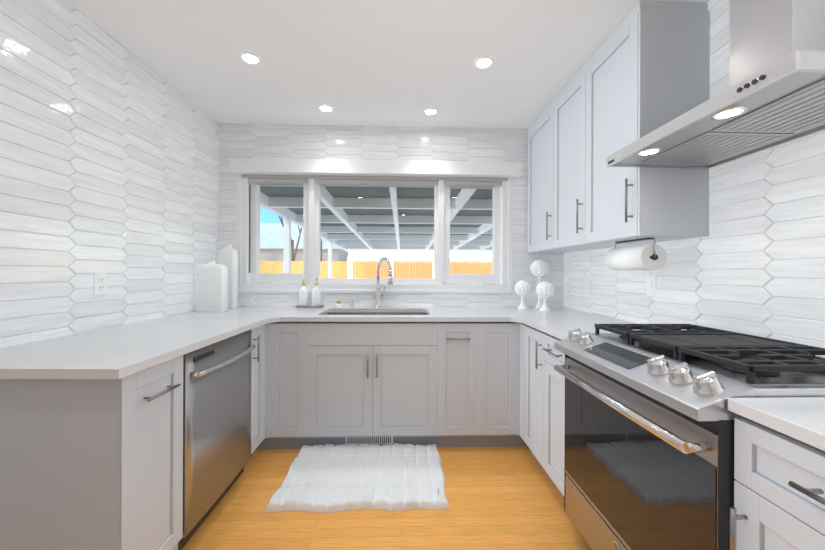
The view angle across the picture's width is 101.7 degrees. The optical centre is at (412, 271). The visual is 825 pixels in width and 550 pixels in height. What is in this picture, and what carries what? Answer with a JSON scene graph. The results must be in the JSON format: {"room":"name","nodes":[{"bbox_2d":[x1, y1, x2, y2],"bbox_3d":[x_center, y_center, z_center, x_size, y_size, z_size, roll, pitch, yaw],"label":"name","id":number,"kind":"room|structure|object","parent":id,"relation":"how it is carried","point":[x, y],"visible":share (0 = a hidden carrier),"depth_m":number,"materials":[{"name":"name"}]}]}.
{"room":"kitchen","nodes":[
{"label":"kitchen","id":0,"kind":"room"},
{"bbox_2d":[0,9,217,337],"bbox_3d":[-1.616,-0.017,-0.385,0.180,2.440,6.727,0,0,-2],"label":"wall","id":1,"kind":"structure","parent":0,"point":[93,232],"depth_m":1.61,"materials":[{"name":"white tile"}]},
{"bbox_2d":[0,0,218,347],"bbox_3d":[-1.585,-0.417,1.799,0.009,1.640,1.990,0,0,-2],"label":"tiles","id":2,"kind":"structure","parent":1,"relation":"attached to","point":[179,140],"depth_m":1.65,"materials":[{"name":"tile"}]},
{"bbox_2d":[94,272,106,295],"bbox_3d":[-1.577,0.059,1.700,0.009,0.116,0.072,0,0,-2],"label":"electrical outlet","id":3,"kind":"object","parent":2,"relation":"attached to","point":[100,283],"visible":1,"depth_m":1.70,"materials":[{"name":"white plastic"}]},
{"bbox_2d":[181,446,590,549],"bbox_3d":[-0.070,1.270,-0.339,3.710,0.120,6.727,0,0,-2],"label":"floor","id":4,"kind":"structure","parent":0,"point":[506,498],"depth_m":1.65,"materials":[{"name":"brown wood"}]},
{"bbox_2d":[0,355,182,549],"bbox_3d":[-1.251,0.763,1.214,0.633,0.884,0.309,0,0,-2],"label":"base cabinet","id":5,"kind":"object","parent":4,"relation":"on","point":[91,464],"depth_m":1.07,"materials":[{"name":"grey paint"}]},
{"bbox_2d":[178,329,255,549],"bbox_3d":[-1.218,0.768,1.677,0.672,0.874,0.605,0,0,-2],"label":"dishwasher","id":6,"kind":"object","parent":4,"relation":"on","point":[216,416],"visible":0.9,"depth_m":1.58,"materials":[{"name":"grey metal"}]},
{"bbox_2d":[244,323,267,465],"bbox_3d":[-1.267,0.762,2.101,0.655,0.884,0.235,0,0,-2],"label":"base cabinet","id":7,"kind":"object","parent":4,"relation":"on","point":[259,355],"depth_m":2.13,"materials":[{"name":"grey paint"}]},
{"bbox_2d":[0,315,315,378],"bbox_3d":[-1.103,0.306,1.580,0.949,0.030,1.155,0,0,-2],"label":"countertop","id":8,"kind":"structure","parent":7,"relation":"on","point":[119,351],"depth_m":1.31,"materials":[{"name":"white stone"}]},
{"bbox_2d":[178,307,596,321],"bbox_3d":[-0.151,0.310,2.511,2.906,0.030,0.648,0,0,-2],"label":"countertop","id":9,"kind":"structure","parent":7,"relation":"on","point":[435,314],"depth_m":2.40,"materials":[{"name":"white stone"}]},
{"bbox_2d":[195,260,227,311],"bbox_3d":[-1.469,0.103,2.458,0.200,0.373,0.085,0,0,-2],"label":"vase","id":10,"kind":"object","parent":9,"relation":"on","point":[211,286],"visible":1,"depth_m":2.42,"materials":[{"name":"white ceramic"}]},
{"bbox_2d":[219,244,237,307],"bbox_3d":[-1.481,0.035,2.702,0.125,0.510,0.080,0,0,-2],"label":"vase","id":11,"kind":"object","parent":9,"relation":"on","point":[228,255],"visible":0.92,"depth_m":2.67,"materials":[{"name":"white ceramic"}]},
{"bbox_2d":[295,278,323,307],"bbox_3d":[-0.840,0.172,2.752,0.215,0.240,0.078,0,0,-2],"label":"soap dispensers","id":12,"kind":"object","parent":9,"relation":"on","point":[303,296],"visible":0.98,"depth_m":2.73,"materials":[{"name":"white ceramic"}]},
{"bbox_2d":[336,301,341,307],"bbox_3d":[-0.603,0.265,2.753,0.046,0.056,0.045,0,0,-2],"label":"jar","id":13,"kind":"object","parent":9,"relation":"on","point":[338,304],"visible":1,"depth_m":2.74,"materials":[{"name":"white glass"}]},
{"bbox_2d":[325,312,427,314],"bbox_3d":[-0.272,0.432,2.516,0.812,0.215,0.437,0,0,-2],"label":"sink","id":14,"kind":"object","parent":9,"relation":"in","point":[377,313],"visible":0.04,"depth_m":2.72,"materials":[{"name":"silver metal"}]},
{"bbox_2d":[374,257,392,307],"bbox_3d":[-0.233,0.088,2.713,0.161,0.414,0.191,0,0,-2],"label":"faucet","id":15,"kind":"object","parent":9,"relation":"on","point":[379,297],"visible":1,"depth_m":2.75,"materials":[{"name":"silver metal"}]},
{"bbox_2d":[266,443,449,512],"bbox_3d":[-0.280,1.186,1.994,0.942,0.045,0.615,0,0,-2],"label":"rug","id":16,"kind":"object","parent":4,"relation":"on","point":[328,478],"visible":1,"depth_m":1.89,"materials":[{"name":"fur"}]},
{"bbox_2d":[420,322,507,446],"bbox_3d":[0.699,0.771,2.558,1.201,0.884,0.603,0,0,-2],"label":"base cabinet","id":17,"kind":"object","parent":4,"relation":"on","point":[464,365],"depth_m":2.25,"materials":[{"name":"grey paint"}]},
{"bbox_2d":[345,437,392,444],"bbox_3d":[-0.296,1.146,2.303,0.325,0.070,0.007,0,0,-2],"label":"air vent","id":18,"kind":"object","parent":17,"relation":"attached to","point":[368,440],"visible":0.69,"depth_m":2.30,"materials":[{"name":"white plastic"}]},
{"bbox_2d":[492,307,577,310],"bbox_3d":[0.958,0.315,2.550,0.686,0.030,0.360,0,0,-2],"label":"countertop","id":19,"kind":"structure","parent":17,"relation":"on","point":[493,308],"depth_m":2.70,"materials":[{"name":"white stone"}]},
{"bbox_2d":[514,280,530,309],"bbox_3d":[0.891,0.183,2.718,0.132,0.234,0.126,0,0,-2],"label":"finial","id":20,"kind":"object","parent":19,"relation":"on","point":[522,288],"visible":1,"depth_m":2.68,"materials":[{"name":"white ceramic"}]},
{"bbox_2d":[530,259,549,308],"bbox_3d":[1.053,0.096,2.777,0.161,0.410,0.154,0,0,-2],"label":"finial","id":21,"kind":"object","parent":19,"relation":"on","point":[539,268],"visible":0.98,"depth_m":2.74,"materials":[{"name":"white ceramic"}]},
{"bbox_2d":[536,281,553,311],"bbox_3d":[1.017,0.185,2.581,0.141,0.231,0.136,0,0,-2],"label":"finial","id":22,"kind":"object","parent":19,"relation":"on","point":[544,290],"visible":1,"depth_m":2.54,"materials":[{"name":"white ceramic"}]},
{"bbox_2d":[508,322,564,497],"bbox_3d":[0.989,0.772,1.931,0.658,0.884,0.708,0,0,-2],"label":"base cabinet","id":23,"kind":"object","parent":4,"relation":"on","point":[536,391],"depth_m":1.97,"materials":[{"name":"grey paint"}]},
{"bbox_2d":[508,315,639,339],"bbox_3d":[0.992,0.315,1.898,0.658,0.030,0.644,0,0,-2],"label":"countertop","id":24,"kind":"structure","parent":23,"relation":"on","point":[558,326],"depth_m":2.01,"materials":[{"name":"white stone"}]},
{"bbox_2d":[554,324,824,549],"bbox_3d":[0.993,0.725,1.193,0.686,0.978,0.762,0,0,-2],"label":"range","id":25,"kind":"object","parent":4,"relation":"on","point":[649,442],"visible":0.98,"depth_m":1.03,"materials":[{"name":"silver metal"}]},
{"bbox_2d":[730,416,824,549],"bbox_3d":[1.065,0.773,0.552,0.588,0.884,0.516,0,0,-2],"label":"base cabinet","id":26,"kind":"object","parent":4,"relation":"on","point":[779,484],"depth_m":0.71,"materials":[{"name":"grey paint"}]},
{"bbox_2d":[728,397,824,450],"bbox_3d":[1.072,0.316,0.121,0.603,0.030,1.379,0,0,-2],"label":"countertop","id":27,"kind":"structure","parent":26,"relation":"on","point":[802,419],"depth_m":0.72,"materials":[{"name":"white stone"}]},
{"bbox_2d":[68,0,709,128],"bbox_3d":[-0.059,-1.290,-0.339,3.710,0.120,6.727,0,0,-2],"label":"ceiling","id":28,"kind":"structure","parent":0,"point":[380,62],"depth_m":1.89,"materials":[{"name":"white paint"}]},
{"bbox_2d":[240,51,260,64],"bbox_3d":[-0.932,-1.228,1.933,0.111,0.011,0.111,0,0,43],"label":"recessed light","id":29,"kind":"object","parent":28,"relation":"in","point":[251,58],"depth_m":1.93,"materials":[{"name":"white plastic"}]},
{"bbox_2d":[318,104,333,112],"bbox_3d":[-0.650,-1.227,2.522,0.111,0.011,0.111,0,0,43],"label":"recessed light","id":30,"kind":"object","parent":28,"relation":"in","point":[323,107],"depth_m":2.52,"materials":[{"name":"white plastic"}]},
{"bbox_2d":[423,108,437,115],"bbox_3d":[0.139,-1.223,2.565,0.111,0.011,0.111,0,0,43],"label":"recessed light","id":31,"kind":"object","parent":28,"relation":"in","point":[428,111],"depth_m":2.57,"materials":[{"name":"white plastic"}]},
{"bbox_2d":[474,56,493,68],"bbox_3d":[0.417,-1.222,1.963,0.111,0.011,0.111,0,0,43],"label":"recessed light","id":32,"kind":"object","parent":28,"relation":"in","point":[482,62],"depth_m":1.96,"materials":[{"name":"white plastic"}]},
{"bbox_2d":[218,124,563,306],"bbox_3d":[-0.162,-0.011,2.933,2.924,2.440,0.180,0,0,-2],"label":"wall","id":33,"kind":"structure","parent":0,"point":[419,294],"depth_m":2.85,"materials":[{"name":"white tile"}]},
{"bbox_2d":[229,158,521,292],"bbox_3d":[-0.296,-0.373,2.888,2.400,1.101,0.262,0,0,-2],"label":"window","id":34,"kind":"structure","parent":33,"relation":"in","point":[312,177],"depth_m":2.85,"materials":[{"name":"white plastic"}]},
{"bbox_2d":[218,123,563,306],"bbox_3d":[-0.158,-0.411,2.839,2.910,1.640,0.009,0,0,-2],"label":"tiles","id":35,"kind":"structure","parent":33,"relation":"attached to","point":[313,141],"depth_m":2.84,"materials":[{"name":"tile"}]},
{"bbox_2d":[564,148,822,341],"bbox_3d":[1.486,-0.004,-0.292,0.180,2.440,6.727,0,0,-2],"label":"wall","id":36,"kind":"structure","parent":0,"point":[723,269],"depth_m":1.41,"materials":[{"name":"white tile"}]},
{"bbox_2d":[527,107,546,252],"bbox_3d":[1.143,-0.692,2.590,0.323,1.060,0.567,0,0,-2],"label":"upper cabinet","id":37,"kind":"object","parent":36,"relation":"attached to","point":[537,132],"depth_m":2.66,"materials":[{"name":"grey paint"}]},
{"bbox_2d":[547,75,594,252],"bbox_3d":[1.156,-0.692,2.158,0.323,1.060,0.532,0,0,-2],"label":"upper cabinet","id":38,"kind":"object","parent":36,"relation":"attached to","point":[561,111],"depth_m":2.26,"materials":[{"name":"grey paint"}]},
{"bbox_2d":[575,1,709,248],"bbox_3d":[1.168,-0.692,1.757,0.323,1.060,0.503,0,0,-2],"label":"upper cabinet","id":39,"kind":"object","parent":36,"relation":"attached to","point":[644,70],"depth_m":1.52,"materials":[{"name":"grey paint"}]},
{"bbox_2d":[605,238,666,270],"bbox_3d":[1.120,-0.085,1.704,0.124,0.154,0.295,0,0,-2],"label":"paper towel holder","id":40,"kind":"object","parent":39,"relation":"attached to","point":[648,257],"visible":1,"depth_m":1.61,"materials":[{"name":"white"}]},
{"bbox_2d":[563,0,824,347],"bbox_3d":[1.336,-0.404,1.635,0.009,1.640,2.490,0,0,-2],"label":"tiles","id":41,"kind":"structure","parent":36,"relation":"attached to","point":[763,269],"depth_m":1.37,"materials":[{"name":"tile"}]},
{"bbox_2d":[646,275,656,296],"bbox_3d":[1.319,0.076,1.860,0.012,0.116,0.072,0,0,-2],"label":"light switch","id":42,"kind":"object","parent":41,"relation":"attached to","point":[651,281],"visible":1,"depth_m":1.85,"materials":[{"name":"white plastic"}]},
{"bbox_2d":[605,0,824,168],"bbox_3d":[1.107,-0.844,1.140,0.482,0.757,0.723,0,0,-2],"label":"range hood","id":43,"kind":"object","parent":36,"relation":"attached to","point":[772,95],"visible":1,"depth_m":1.09,"materials":[{"name":"silver metal"}]},
{"label":"outside","id":44,"kind":"structure","parent":0,"visible":0},
{"bbox_3d":[-0.542,1.758,18.019,28.000,0.200,30.000,0,0,-2],"label":"ground","id":45,"kind":"structure","parent":44,"visible":0},
{"bbox_2d":[278,215,321,260],"bbox_3d":[-8.879,-2.210,17.429,9.476,7.662,7.317,0,0,-2],"label":"trees","id":46,"kind":"object","parent":45,"relation":"on","point":[292,256],"depth_m":18.27,"materials":[{"name":"brown plant"}]},
{"bbox_2d":[260,186,491,278],"bbox_3d":[0.334,0.086,9.646,8.040,3.150,13.190,0,0,-2],"label":"pergola","id":47,"kind":"object","parent":45,"relation":"on","point":[331,216],"depth_m":7.80,"materials":[{"name":"grey wood"}]},
{"bbox_2d":[260,261,491,278],"bbox_3d":[-0.503,0.548,17.550,28.040,2.220,0.060,0,0,-2],"label":"fence","id":48,"kind":"object","parent":45,"relation":"on","point":[384,267],"depth_m":17.49,"materials":[{"name":"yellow wood"}]},
{"bbox_2d":[260,223,491,278],"bbox_3d":[-0.900,-0.869,23.711,28.400,5.050,7.400,0,0,-2],"label":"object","id":49,"kind":"structure","parent":45,"relation":"on","point":[295,229],"depth_m":20.80,"materials":[{"name":"beige"}]}
]}

